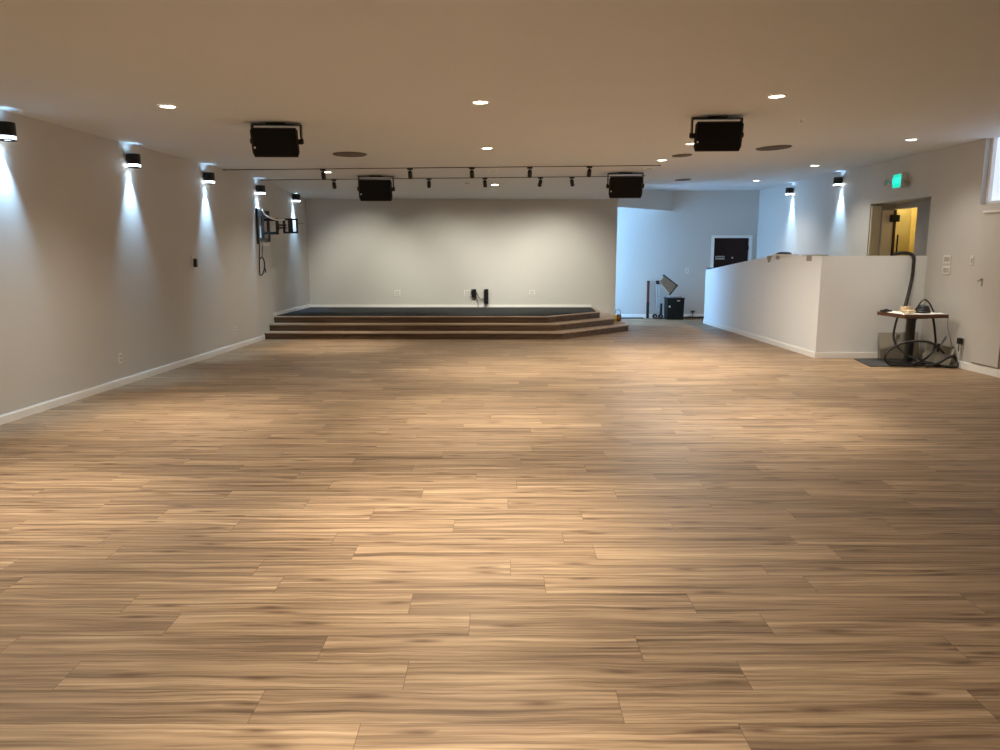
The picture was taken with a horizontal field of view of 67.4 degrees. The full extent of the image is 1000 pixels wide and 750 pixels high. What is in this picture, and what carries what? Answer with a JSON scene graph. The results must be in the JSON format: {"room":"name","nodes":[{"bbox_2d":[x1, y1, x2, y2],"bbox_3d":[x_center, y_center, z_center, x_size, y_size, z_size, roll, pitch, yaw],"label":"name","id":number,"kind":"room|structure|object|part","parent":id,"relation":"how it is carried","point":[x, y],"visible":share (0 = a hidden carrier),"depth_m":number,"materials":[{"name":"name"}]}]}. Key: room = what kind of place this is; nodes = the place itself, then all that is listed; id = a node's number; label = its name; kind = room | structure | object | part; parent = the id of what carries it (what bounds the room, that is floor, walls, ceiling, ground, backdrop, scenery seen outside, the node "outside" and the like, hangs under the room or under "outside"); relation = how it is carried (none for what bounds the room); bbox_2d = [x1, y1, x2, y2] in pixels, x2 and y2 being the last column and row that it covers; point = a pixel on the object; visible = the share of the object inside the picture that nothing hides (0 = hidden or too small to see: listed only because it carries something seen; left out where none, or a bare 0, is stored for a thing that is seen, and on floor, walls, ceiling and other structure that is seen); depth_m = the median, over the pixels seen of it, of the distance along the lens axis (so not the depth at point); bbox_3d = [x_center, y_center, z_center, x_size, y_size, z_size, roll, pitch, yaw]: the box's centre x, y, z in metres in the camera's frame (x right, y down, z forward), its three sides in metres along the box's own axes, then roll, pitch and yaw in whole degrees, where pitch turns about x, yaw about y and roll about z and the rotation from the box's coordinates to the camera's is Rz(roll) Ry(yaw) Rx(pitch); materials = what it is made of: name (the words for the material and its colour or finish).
{"room":"event hall","nodes":[
{"label":"event hall","id":0,"kind":"room"},
{"bbox_2d":[0,110,309,414],"bbox_3d":[-4.797,-1.133,6.806,0.150,3.350,20.426,0,9,2],"label":"wall","id":1,"kind":"structure","parent":0,"point":[96,251],"depth_m":9.12,"materials":[{"name":"paint"}]},
{"bbox_2d":[0,121,16,141],"bbox_3d":[-4.623,-2.279,7.022,0.161,0.167,0.154,0,9,2],"label":"wall sconce","id":2,"kind":"object","parent":1,"relation":"attached to","point":[7,129],"visible":1,"depth_m":6.97,"materials":[{"name":"black plastic"}]},
{"bbox_2d":[118,353,122,362],"bbox_3d":[-4.623,-0.204,9.136,0.011,0.120,0.075,0,9,2],"label":"wall outlet","id":3,"kind":"object","parent":1,"relation":"attached to","point":[119,354],"visible":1,"depth_m":9.13,"materials":[{"name":"white plastic"}]},
{"bbox_2d":[126,153,140,168],"bbox_3d":[-4.525,-2.643,9.262,0.161,0.167,0.154,0,9,2],"label":"wall sconce","id":4,"kind":"object","parent":1,"relation":"attached to","point":[133,160],"visible":1,"depth_m":9.20,"materials":[{"name":"black plastic"}]},
{"bbox_2d":[0,304,309,424],"bbox_3d":[-4.716,0.248,7.005,0.014,0.460,20.169,0,9,2],"label":"baseboard","id":5,"kind":"structure","parent":1,"relation":"attached to","point":[15,415],"depth_m":9.10,"materials":[{"name":"white paint"}]},
{"bbox_2d":[191,256,197,266],"bbox_3d":[-4.508,-1.673,11.072,0.054,0.162,0.087,0,9,2],"label":"wall sensor","id":6,"kind":"object","parent":1,"relation":"attached to","point":[194,261],"visible":1,"depth_m":11.06,"materials":[{"name":"black plastic"}]},
{"bbox_2d":[203,172,214,183],"bbox_3d":[-4.430,-2.994,11.424,0.161,0.167,0.154,0,9,2],"label":"wall sconce","id":7,"kind":"object","parent":1,"relation":"attached to","point":[209,177],"visible":1,"depth_m":11.36,"materials":[{"name":"black plastic"}]},
{"bbox_2d":[256,185,264,194],"bbox_3d":[-4.335,-3.346,13.585,0.161,0.167,0.154,0,9,2],"label":"wall sconce","id":8,"kind":"object","parent":1,"relation":"attached to","point":[260,189],"visible":1,"depth_m":13.52,"materials":[{"name":"black plastic"}]},
{"bbox_2d":[262,235,269,245],"bbox_3d":[-4.391,-2.553,14.072,0.021,0.260,0.360,0,9,2],"label":"recessed wall box","id":9,"kind":"object","parent":1,"relation":"attached to","point":[266,236],"visible":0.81,"depth_m":14.07,"materials":[{"name":"white plastic"}]},
{"bbox_2d":[255,208,302,275],"bbox_3d":[-4.027,-2.461,13.928,0.762,1.215,0.631,0,9,2],"label":"tv wall mount","id":10,"kind":"object","parent":1,"relation":"attached to","point":[258,213],"visible":0.97,"depth_m":13.89,"materials":[{"name":"black metal"}]},
{"bbox_3d":[-4.386,-2.126,13.859,0.046,0.576,0.356,0,9,2],"label":"looped cord","id":11,"kind":"part","parent":10,"relation":"part of","materials":[{"name":"black rubber"}]},
{"bbox_3d":[-4.387,-2.747,13.898,0.040,0.640,0.630,0,9,2],"label":"wall plate","id":12,"kind":"part","parent":10,"relation":"part of","materials":[{"name":"black metal"}]},
{"bbox_3d":[-4.249,-2.760,13.931,0.272,0.300,0.050,0,9,2],"label":"arm","id":13,"kind":"part","parent":10,"relation":"part of"},
{"bbox_2d":[262,210,284,220],"bbox_3d":[-4.151,-2.922,13.727,0.449,0.192,0.061,-8,12,-42],"label":"cable","id":14,"kind":"object","parent":10,"relation":"attached to","point":[262,210],"visible":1,"depth_m":13.71,"materials":[{"name":"plastic"}]},
{"bbox_3d":[-4.056,-2.756,13.923,0.180,0.130,0.044,0,9,2],"label":"arm","id":15,"kind":"part","parent":10,"relation":"part of"},
{"bbox_2d":[292,194,299,202],"bbox_3d":[-4.245,-3.679,15.629,0.161,0.167,0.154,0,9,2],"label":"wall sconce","id":16,"kind":"object","parent":1,"relation":"attached to","point":[296,197],"visible":1,"depth_m":15.57,"materials":[{"name":"black plastic"}]},
{"bbox_2d":[306,199,617,315],"bbox_3d":[-0.893,-2.608,16.809,6.986,3.050,0.120,0,9,0],"label":"wall","id":17,"kind":"structure","parent":0,"point":[431,251],"depth_m":16.72,"materials":[{"name":"paint"}]},
{"bbox_2d":[394,290,399,295],"bbox_3d":[-2.310,-1.844,16.867,0.130,0.120,0.011,0,9,0],"label":"wall outlet","id":18,"kind":"object","parent":17,"relation":"attached to","point":[396,292],"visible":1,"depth_m":16.86,"materials":[{"name":"white plastic"}]},
{"bbox_2d":[310,305,590,306],"bbox_3d":[-1.113,-1.556,16.913,6.346,0.060,0.014,0,9,0],"label":"baseboard","id":19,"kind":"structure","parent":17,"relation":"attached to","point":[310,305],"depth_m":16.91,"materials":[{"name":"white paint"}]},
{"bbox_2d":[464,290,469,295],"bbox_3d":[-0.745,-1.844,16.867,0.130,0.120,0.011,0,9,0],"label":"wall outlet","id":20,"kind":"object","parent":17,"relation":"attached to","point":[466,292],"visible":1,"depth_m":16.86,"materials":[{"name":"white plastic"}]},
{"bbox_2d":[471,289,475,296],"bbox_3d":[-0.585,-1.836,16.819,0.110,0.180,0.107,0,9,0],"label":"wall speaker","id":21,"kind":"object","parent":17,"relation":"attached to","point":[473,291],"visible":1,"depth_m":16.77,"materials":[{"name":"black plastic"}]},
{"bbox_2d":[484,289,487,303],"bbox_3d":[-0.310,-1.762,16.831,0.100,0.330,0.107,0,9,0],"label":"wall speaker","id":22,"kind":"object","parent":17,"relation":"attached to","point":[485,290],"visible":1,"depth_m":16.78,"materials":[{"name":"black plastic"}]},
{"bbox_2d":[529,290,534,295],"bbox_3d":[0.720,-1.844,16.867,0.130,0.120,0.011,0,9,0],"label":"wall outlet","id":23,"kind":"object","parent":17,"relation":"attached to","point":[531,292],"visible":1,"depth_m":16.86,"materials":[{"name":"white plastic"}]},
{"bbox_2d":[0,318,999,749],"bbox_3d":[1.321,0.384,7.914,13.159,0.100,22.100,0,9,0],"label":"floor","id":24,"kind":"structure","parent":0,"point":[655,534],"depth_m":3.98,"materials":[{"name":"brown wood"}]},
{"bbox_2d":[264,307,628,338],"bbox_3d":[-0.776,-1.097,15.487,7.271,0.393,2.968,0,9,0],"label":"stage","id":25,"kind":"object","parent":24,"relation":"on","point":[312,322],"visible":1,"depth_m":14.57,"materials":[{"name":"brown wood"}]},
{"bbox_2d":[613,309,620,321],"bbox_3d":[2.538,-1.287,16.204,0.155,0.273,0.164,0,9,0],"label":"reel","id":26,"kind":"object","parent":25,"relation":"on","point":[617,317],"visible":0.92,"depth_m":16.16,"materials":[{"name":"yellow plastic"}]},
{"bbox_2d":[621,317,643,318],"bbox_3d":[3.165,-1.413,18.584,0.770,0.019,0.180,0,9,0],"label":"floor strip","id":27,"kind":"object","parent":24,"relation":"on","point":[621,317],"visible":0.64,"depth_m":18.52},
{"bbox_2d":[646,281,649,317],"bbox_3d":[3.660,-1.866,18.558,0.066,0.926,0.081,0,9,0],"label":"wooden post","id":28,"kind":"object","parent":24,"relation":"on","point":[648,282],"visible":1,"depth_m":18.54,"materials":[{"name":"red wood"}]},
{"bbox_2d":[652,280,663,318],"bbox_3d":[3.885,-1.836,18.338,0.261,0.934,0.270,0,9,0],"label":"hand truck","id":29,"kind":"object","parent":24,"relation":"on","point":[660,316],"visible":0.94,"depth_m":18.41,"materials":[{"name":"metal"}]},
{"bbox_3d":[3.888,-1.864,18.430,0.111,0.762,0.066,0,9,0],"label":"frame","id":30,"kind":"part","parent":29,"relation":"part of","materials":[{"name":"metal"}]},
{"bbox_2d":[664,296,684,319],"bbox_3d":[4.255,-1.645,18.330,0.440,0.562,0.398,0,9,0],"label":"storage bin","id":31,"kind":"object","parent":24,"relation":"on","point":[673,305],"visible":1,"depth_m":18.18,"materials":[{"name":"black plastic"}]},
{"bbox_2d":[659,275,677,294],"bbox_3d":[4.104,-2.190,18.246,0.482,0.507,0.165,0,9,0],"label":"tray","id":32,"kind":"object","parent":31,"relation":"on","point":[668,284],"visible":1,"depth_m":18.23,"materials":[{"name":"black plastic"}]},
{"bbox_2d":[683,316,703,318],"bbox_3d":[4.774,-1.422,18.561,0.536,0.055,0.150,0,9,0],"label":"strip","id":33,"kind":"object","parent":24,"relation":"on","point":[687,317],"visible":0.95,"depth_m":18.52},
{"bbox_2d":[855,358,940,366],"bbox_3d":[5.845,-0.189,11.088,1.150,0.010,0.850,0,9,0],"label":"floor mat","id":34,"kind":"object","parent":24,"relation":"on","point":[872,362],"visible":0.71,"depth_m":11.13,"materials":[{"name":"grey rubber"}]},
{"bbox_2d":[878,332,919,357],"bbox_3d":[6.100,-0.453,11.469,0.600,0.388,0.125,0,9,0],"label":"leaning board","id":35,"kind":"object","parent":34,"relation":"on","point":[886,342],"visible":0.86,"depth_m":11.46,"materials":[{"name":"beige wood"}]},
{"bbox_2d":[877,311,948,363],"bbox_3d":[5.970,-0.542,10.925,0.660,0.734,0.660,-1,9,-5],"label":"pedestal table","id":36,"kind":"object","parent":34,"relation":"on","point":[911,319],"visible":0.87,"depth_m":10.86,"materials":[{"name":"brown wood"}]},
{"bbox_2d":[893,251,915,305],"bbox_3d":[6.125,-1.423,11.315,0.256,0.874,0.494,0,9,0],"label":"power cable","id":37,"kind":"object","parent":36,"relation":"on","point":[900,252],"visible":0.83,"depth_m":11.28,"materials":[{"name":"black rubber"}]},
{"bbox_2d":[900,306,912,311],"bbox_3d":[5.930,-0.958,10.938,0.140,0.080,0.100,-2,9,-11],"label":"box","id":38,"kind":"object","parent":36,"relation":"on","point":[902,308],"visible":0.64,"depth_m":10.90,"materials":[{"name":"beige cardboard"}]},
{"bbox_3d":[5.970,-0.199,10.981,0.420,0.038,0.420,-1,9,-5],"label":"plate","id":39,"kind":"part","parent":36,"relation":"part of","materials":[{"name":"black metal"}]},
{"bbox_2d":[892,318,925,363],"bbox_3d":[5.968,-0.566,10.991,0.182,0.739,0.708,-1,9,-4],"label":"cable","id":40,"kind":"object","parent":36,"relation":"hanging from","point":[896,320],"visible":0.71,"depth_m":11.16,"materials":[{"name":"black rubber"}]},
{"bbox_2d":[902,310,915,313],"bbox_3d":[5.800,-0.898,10.634,0.170,0.052,0.110,-5,11,-28],"label":"wood block","id":41,"kind":"object","parent":36,"relation":"on","point":[903,311],"visible":1,"depth_m":10.59,"materials":[{"name":"beige wood"}]},
{"bbox_2d":[911,318,936,363],"bbox_3d":[6.108,-0.511,10.710,0.550,0.718,0.209,-8,12,-41],"label":"cable","id":42,"kind":"object","parent":36,"relation":"hanging from","point":[933,319],"visible":0.76,"depth_m":10.68,"materials":[{"name":"black rubber"}]},
{"bbox_2d":[914,299,934,312],"bbox_3d":[6.072,-0.992,10.769,0.258,0.202,0.229,-6,11,-34],"label":"cable coil","id":43,"kind":"object","parent":36,"relation":"on","point":[922,308],"visible":0.94,"depth_m":10.72,"materials":[{"name":"black rubber"}]},
{"bbox_2d":[884,340,958,367],"bbox_3d":[5.946,-0.295,10.549,1.019,0.388,0.160,0,9,0],"label":"cable","id":44,"kind":"object","parent":24,"relation":"on","point":[937,364],"visible":1,"depth_m":10.56,"materials":[{"name":"black rubber"}]},
{"bbox_2d":[922,341,955,364],"bbox_3d":[6.411,-0.315,10.967,0.090,0.300,0.652,0,9,-1],"label":"leaning board","id":45,"kind":"object","parent":24,"relation":"on","point":[936,356],"visible":0.64,"depth_m":10.93,"materials":[{"name":"beige wood"}]},
{"bbox_2d":[0,0,999,198],"bbox_3d":[0.800,-2.561,7.486,12.800,0.368,22.200,0,9,0],"label":"ceiling","id":46,"kind":"structure","parent":0,"point":[607,85],"depth_m":6.16,"materials":[{"name":"paint"}]},
{"bbox_2d":[157,104,177,108],"bbox_3d":[-3.080,-2.488,6.951,0.184,0.011,0.184,-1,9,0],"label":"recessed light","id":47,"kind":"object","parent":46,"relation":"in","point":[167,106],"visible":1,"depth_m":6.95,"materials":[{"name":"white"}]},
{"bbox_2d":[250,123,303,156],"bbox_3d":[-2.360,-2.480,7.948,0.552,0.350,0.320,0,9,-3],"label":"loudspeaker","id":48,"kind":"object","parent":46,"relation":"hanging from","point":[265,142],"visible":1,"depth_m":7.84,"materials":[{"name":"black plastic"}]},
{"bbox_2d":[251,129,297,155],"bbox_3d":[-2.354,-2.428,7.840,0.450,0.259,0.089,0,9,-3],"label":"grille","id":49,"kind":"object","parent":48,"relation":"attached to","point":[264,142],"depth_m":7.83,"materials":[{"name":"black"}]},
{"bbox_2d":[332,152,366,156],"bbox_3d":[-2.080,-3.057,10.394,0.478,0.017,0.478,-1,9,0],"label":"ceiling speaker","id":50,"kind":"object","parent":46,"relation":"attached to","point":[341,154],"visible":1,"depth_m":10.37},
{"bbox_2d":[336,153,362,155],"bbox_3d":[-2.080,-3.055,10.394,0.377,0.005,0.377,-1,9,0],"label":"grille","id":51,"kind":"object","parent":50,"relation":"attached to","point":[337,154],"depth_m":10.38,"materials":[{"name":"metal"}]},
{"bbox_2d":[357,175,394,200],"bbox_3d":[-2.200,-3.312,13.333,0.662,0.442,0.384,0,9,-2],"label":"loudspeaker","id":52,"kind":"object","parent":46,"relation":"hanging from","point":[369,190],"visible":1,"depth_m":13.20,"materials":[{"name":"black plastic"}]},
{"bbox_2d":[359,181,390,199],"bbox_3d":[-2.195,-3.247,13.203,0.540,0.326,0.107,0,9,-2],"label":"grille","id":53,"kind":"object","parent":52,"relation":"attached to","point":[368,190],"depth_m":13.19,"materials":[{"name":"black"}]},
{"bbox_2d":[223,165,660,170],"bbox_3d":[-0.940,-3.350,12.119,7.069,0.088,0.032,0,9,0],"label":"track rail","id":54,"kind":"object","parent":46,"relation":"attached to","point":[620,165],"visible":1,"depth_m":12.11,"materials":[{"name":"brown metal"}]},
{"bbox_2d":[320,169,325,179],"bbox_3d":[-2.861,-3.245,12.155,0.090,0.166,0.120,0,9,-3],"label":"track spotlight","id":55,"kind":"object","parent":54,"relation":"attached to","point":[323,175],"visible":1,"depth_m":12.12,"materials":[{"name":"black plastic"}]},
{"bbox_2d":[407,168,412,178],"bbox_3d":[-1.455,-3.259,12.153,0.090,0.166,0.120,0,9,0],"label":"track spotlight","id":56,"kind":"object","parent":54,"relation":"attached to","point":[410,176],"visible":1,"depth_m":12.11,"materials":[{"name":"black plastic"}]},
{"bbox_2d":[469,168,474,178],"bbox_3d":[-0.454,-3.269,12.151,0.090,0.166,0.120,0,9,3],"label":"track spotlight","id":57,"kind":"object","parent":54,"relation":"attached to","point":[471,170],"visible":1,"depth_m":12.12,"materials":[{"name":"black plastic"}]},
{"bbox_2d":[527,167,532,177],"bbox_3d":[0.483,-3.278,12.150,0.090,0.166,0.120,0,9,0],"label":"track spotlight","id":58,"kind":"object","parent":54,"relation":"attached to","point":[529,168],"visible":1,"depth_m":12.11,"materials":[{"name":"black plastic"}]},
{"bbox_2d":[587,166,591,176],"bbox_3d":[1.444,-3.288,12.148,0.090,0.166,0.120,0,9,-3],"label":"track spotlight","id":59,"kind":"object","parent":54,"relation":"attached to","point":[589,170],"visible":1,"depth_m":12.11,"materials":[{"name":"black plastic"}]},
{"bbox_2d":[261,175,645,180],"bbox_3d":[-0.863,-3.627,13.807,7.075,0.091,0.032,0,9,0],"label":"track rail","id":60,"kind":"object","parent":46,"relation":"attached to","point":[644,175],"visible":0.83,"depth_m":13.79,"materials":[{"name":"brown metal"}]},
{"bbox_2d":[331,180,336,188],"bbox_3d":[-3.060,-3.518,13.843,0.090,0.166,0.120,0,9,0],"label":"track spotlight","id":61,"kind":"object","parent":60,"relation":"attached to","point":[333,182],"visible":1,"depth_m":13.81,"materials":[{"name":"black plastic"}]},
{"bbox_2d":[426,179,430,187],"bbox_3d":[-1.312,-3.535,13.840,0.090,0.166,0.120,-1,9,-6],"label":"track spotlight","id":62,"kind":"object","parent":60,"relation":"attached to","point":[428,181],"visible":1,"depth_m":13.81,"materials":[{"name":"black plastic"}]},
{"bbox_3d":[-0.863,-3.628,13.807,7.045,0.086,0.028,0,9,0],"label":"rail","id":63,"kind":"part","parent":60,"relation":"part of","materials":[{"name":"brown metal"}]},
{"bbox_2d":[482,178,486,186],"bbox_3d":[-0.276,-3.545,13.839,0.090,0.166,0.120,1,9,6],"label":"track spotlight","id":64,"kind":"object","parent":60,"relation":"attached to","point":[484,179],"visible":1,"depth_m":13.80,"materials":[{"name":"black plastic"}]},
{"bbox_2d":[538,177,542,186],"bbox_3d":[0.740,-3.555,13.836,0.090,0.166,0.120,-3,10,-17],"label":"track spotlight","id":65,"kind":"object","parent":60,"relation":"attached to","point":[540,178],"visible":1,"depth_m":13.80,"materials":[{"name":"black plastic"}]},
{"bbox_2d":[569,177,574,186],"bbox_3d":[1.331,-3.561,13.835,0.090,0.166,0.120,3,10,20],"label":"track spotlight","id":66,"kind":"object","parent":60,"relation":"attached to","point":[570,178],"visible":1,"depth_m":13.80,"materials":[{"name":"black plastic"}]},
{"bbox_2d":[471,100,489,104],"bbox_3d":[-0.180,-2.510,6.907,0.184,0.011,0.184,-1,9,0],"label":"recessed light","id":67,"kind":"object","parent":46,"relation":"in","point":[477,102],"visible":1,"depth_m":6.91,"materials":[{"name":"white paint"}]},
{"bbox_2d":[480,147,493,149],"bbox_3d":[-0.170,-3.003,9.937,0.184,0.011,0.184,-1,9,0],"label":"recessed light","id":68,"kind":"object","parent":46,"relation":"in","point":[485,148],"visible":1,"depth_m":9.93,"materials":[{"name":"white"}]},
{"bbox_2d":[606,172,643,197],"bbox_3d":[2.209,-3.342,13.247,0.662,0.442,0.384,1,9,4],"label":"loudspeaker","id":69,"kind":"object","parent":46,"relation":"hanging from","point":[632,186],"visible":1,"depth_m":13.12,"materials":[{"name":"black plastic"}]},
{"bbox_2d":[610,178,641,196],"bbox_3d":[2.200,-3.278,13.117,0.540,0.326,0.107,1,9,4],"label":"grille","id":70,"kind":"object","parent":69,"relation":"attached to","point":[619,187],"depth_m":13.11,"materials":[{"name":"black"}]},
{"bbox_2d":[672,154,691,156],"bbox_3d":[2.650,-3.196,10.918,0.296,0.030,0.296,1,9,4],"label":"ceiling speaker","id":71,"kind":"object","parent":46,"relation":"attached to","point":[676,155],"visible":1,"depth_m":10.90},
{"bbox_2d":[689,116,743,151],"bbox_3d":[2.260,-2.510,7.842,0.552,0.350,0.320,0,9,3],"label":"loudspeaker","id":72,"kind":"object","parent":46,"relation":"hanging from","point":[709,136],"visible":1,"depth_m":7.74,"materials":[{"name":"black plastic"}]},
{"bbox_3d":[2.260,-2.681,7.821,0.200,0.006,0.140,0,9,3],"label":"ceiling plate","id":73,"kind":"part","parent":72,"relation":"part of","materials":[{"name":"black metal"}]},
{"bbox_2d":[695,123,741,149],"bbox_3d":[2.254,-2.458,7.734,0.450,0.259,0.089,0,9,3],"label":"grille","id":74,"kind":"object","parent":72,"relation":"attached to","point":[708,136],"depth_m":7.73,"materials":[{"name":"black"}]},
{"bbox_2d":[756,145,791,150],"bbox_3d":[3.860,-3.201,10.573,0.493,0.040,0.494,1,9,4],"label":"ceiling speaker","id":75,"kind":"object","parent":46,"relation":"attached to","point":[775,147],"visible":1,"depth_m":10.55},
{"bbox_2d":[759,146,786,149],"bbox_3d":[3.860,-3.199,10.573,0.390,0.005,0.390,-3,9,0],"label":"grille","id":76,"kind":"object","parent":75,"relation":"attached to","point":[766,147],"depth_m":10.56,"materials":[{"name":"metal"}]},
{"bbox_2d":[766,94,787,98],"bbox_3d":[2.500,-2.516,6.774,0.184,0.011,0.184,-2,9,0],"label":"recessed light","id":77,"kind":"object","parent":46,"relation":"in","point":[774,96],"visible":1,"depth_m":6.77,"materials":[{"name":"white"}]},
{"bbox_2d":[904,138,918,140],"bbox_3d":[5.510,-3.150,10.044,0.184,0.011,0.184,-1,9,0],"label":"recessed light","id":78,"kind":"object","parent":46,"relation":"in","point":[913,139],"visible":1,"depth_m":10.02,"materials":[{"name":"white"}]},
{"bbox_2d":[618,190,672,210],"bbox_3d":[3.331,-4.159,17.438,0.160,0.590,2.386,8,12,42],"label":"wall header","id":79,"kind":"structure","parent":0,"point":[658,200],"depth_m":17.57,"materials":[{"name":"paint"}]},
{"bbox_2d":[615,190,759,313],"bbox_3d":[3.950,-3.037,18.513,6.100,3.350,0.120,0,9,0],"label":"wall","id":80,"kind":"structure","parent":0,"point":[651,244],"depth_m":18.41,"materials":[{"name":"paint"}]},
{"bbox_2d":[616,314,703,317],"bbox_3d":[3.125,-1.471,18.699,4.150,0.100,0.014,0,9,0],"label":"baseboard","id":81,"kind":"structure","parent":80,"relation":"attached to","point":[622,315],"depth_m":18.69,"materials":[{"name":"white paint"}]},
{"bbox_2d":[710,235,752,267],"bbox_3d":[5.690,-2.430,18.601,1.000,2.025,0.140,0,9,0],"label":"door","id":82,"kind":"structure","parent":80,"relation":"in","point":[725,249],"depth_m":18.47,"materials":[{"name":"brown wood"}]},
{"bbox_2d":[704,255,927,351],"bbox_3d":[5.584,-1.498,14.325,1.604,1.558,5.867,0,9,-2],"label":"wall","id":83,"kind":"structure","parent":0,"point":[822,303],"depth_m":11.55,"materials":[{"name":"white paint"}]},
{"bbox_2d":[703,319,999,377],"bbox_3d":[5.779,0.398,7.211,1.614,0.100,20.554,0,9,-2],"label":"baseboard","id":84,"kind":"structure","parent":83,"relation":"attached to","point":[809,353],"depth_m":11.56,"materials":[{"name":"white paint"}]},
{"bbox_2d":[756,138,999,369],"bbox_3d":[6.617,-1.269,7.645,0.150,3.350,22.108,0,9,-1],"label":"wall","id":85,"kind":"structure","parent":0,"point":[820,218],"depth_m":11.34,"materials":[{"name":"paint"}]},
{"bbox_2d":[785,187,793,195],"bbox_3d":[6.273,-3.973,16.255,0.161,0.167,0.154,0,9,1],"label":"wall sconce","id":86,"kind":"object","parent":85,"relation":"attached to","point":[789,191],"visible":1,"depth_m":16.20,"materials":[{"name":"black plastic"}]},
{"bbox_2d":[833,177,842,186],"bbox_3d":[6.320,-3.610,14.024,0.161,0.167,0.154,0,9,1],"label":"wall sconce","id":87,"kind":"object","parent":85,"relation":"attached to","point":[837,181],"visible":1,"depth_m":13.97,"materials":[{"name":"black plastic"}]},
{"bbox_2d":[883,173,908,188],"bbox_3d":[6.348,-3.100,11.990,0.196,0.230,0.495,0,9,1],"label":"exit sign","id":88,"kind":"object","parent":85,"relation":"attached to","point":[899,181],"visible":1,"depth_m":11.93,"materials":[{"name":"teal plastic"}]},
{"bbox_2d":[883,180,889,185],"bbox_3d":[6.292,-3.123,12.190,0.076,0.096,0.094,0,9,1],"label":"lamp","id":89,"kind":"object","parent":88,"relation":"attached to","point":[886,182],"depth_m":12.17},
{"bbox_2d":[902,180,908,185],"bbox_3d":[6.383,-3.019,11.800,0.076,0.096,0.094,0,9,1],"label":"lamp","id":90,"kind":"object","parent":88,"relation":"attached to","point":[904,182],"depth_m":11.78,"materials":[{"name":"white plastic"}]},
{"bbox_2d":[935,317,952,349],"bbox_3d":[6.337,-0.593,10.702,0.245,0.469,0.113,-1,9,-7],"label":"wire","id":91,"kind":"object","parent":85,"relation":"attached to","point":[945,337],"visible":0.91,"depth_m":10.72,"materials":[{"name":"grey metal"}]},
{"bbox_2d":[942,266,949,273],"bbox_3d":[6.467,-1.521,10.877,0.014,0.120,0.190,0,9,1],"label":"light switch","id":92,"kind":"object","parent":85,"relation":"attached to","point":[945,269],"visible":1,"depth_m":10.86,"materials":[{"name":"white plastic"}]},
{"bbox_2d":[943,255,950,263],"bbox_3d":[6.467,-1.674,10.852,0.014,0.120,0.190,0,9,1],"label":"light switch","id":93,"kind":"object","parent":85,"relation":"attached to","point":[947,258],"visible":1,"depth_m":10.84,"materials":[{"name":"white plastic"}]},
{"bbox_2d":[957,338,962,351],"bbox_3d":[6.445,-0.425,10.519,0.052,0.194,0.075,0,9,1],"label":"power adapter","id":94,"kind":"object","parent":85,"relation":"attached to","point":[959,340],"visible":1,"depth_m":10.48,"materials":[{"name":"black plastic"}]},
{"bbox_2d":[970,256,973,264],"bbox_3d":[6.479,-1.574,10.301,0.014,0.130,0.075,0,9,1],"label":"light switch","id":95,"kind":"object","parent":85,"relation":"attached to","point":[971,257],"visible":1,"depth_m":10.29,"materials":[{"name":"white plastic"}]},
{"bbox_2d":[971,234,999,368],"bbox_3d":[6.470,-0.988,9.909,0.049,1.752,0.622,0,9,-1],"label":"door","id":96,"kind":"structure","parent":85,"relation":"in","point":[986,337],"depth_m":9.94,"materials":[{"name":"paint"}]},
{"bbox_2d":[983,137,999,212],"bbox_3d":[6.561,-2.522,9.154,0.170,0.980,1.879,0,9,-1],"label":"window","id":97,"kind":"structure","parent":85,"relation":"in","point":[993,181],"depth_m":10.00,"materials":[{"name":"white glass"}]},
{"bbox_2d":[876,197,930,255],"bbox_3d":[6.770,-1.865,12.275,0.490,2.140,2.030,0,9,0],"label":"door frame","id":98,"kind":"structure","parent":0,"point":[923,205],"depth_m":12.32,"materials":[{"name":"grey paint"}]},
{"bbox_2d":[868,206,899,255],"bbox_3d":[6.674,-1.979,13.101,0.459,1.900,0.118,0,9,0],"label":"door","id":99,"kind":"structure","parent":98,"relation":"in","point":[888,219],"depth_m":13.04,"materials":[{"name":"beige paint"}]},
{"bbox_3d":[6.530,-1.986,13.146,0.170,1.900,0.028,0,9,0],"label":"frame","id":100,"kind":"part","parent":99,"relation":"part of","materials":[{"name":"beige paint"}]},
{"bbox_3d":[7.240,-2.025,13.069,0.760,2.200,2.250,0,9,0],"label":"wall","id":101,"kind":"structure","parent":0,"visible":0},
{"bbox_2d":[893,204,916,255],"bbox_3d":[7.212,-2.111,13.602,0.573,2.000,0.070,0,9,0],"label":"door","id":102,"kind":"structure","parent":101,"relation":"in","point":[906,228],"depth_m":13.51,"materials":[{"name":"yellow paint"}]}
]}

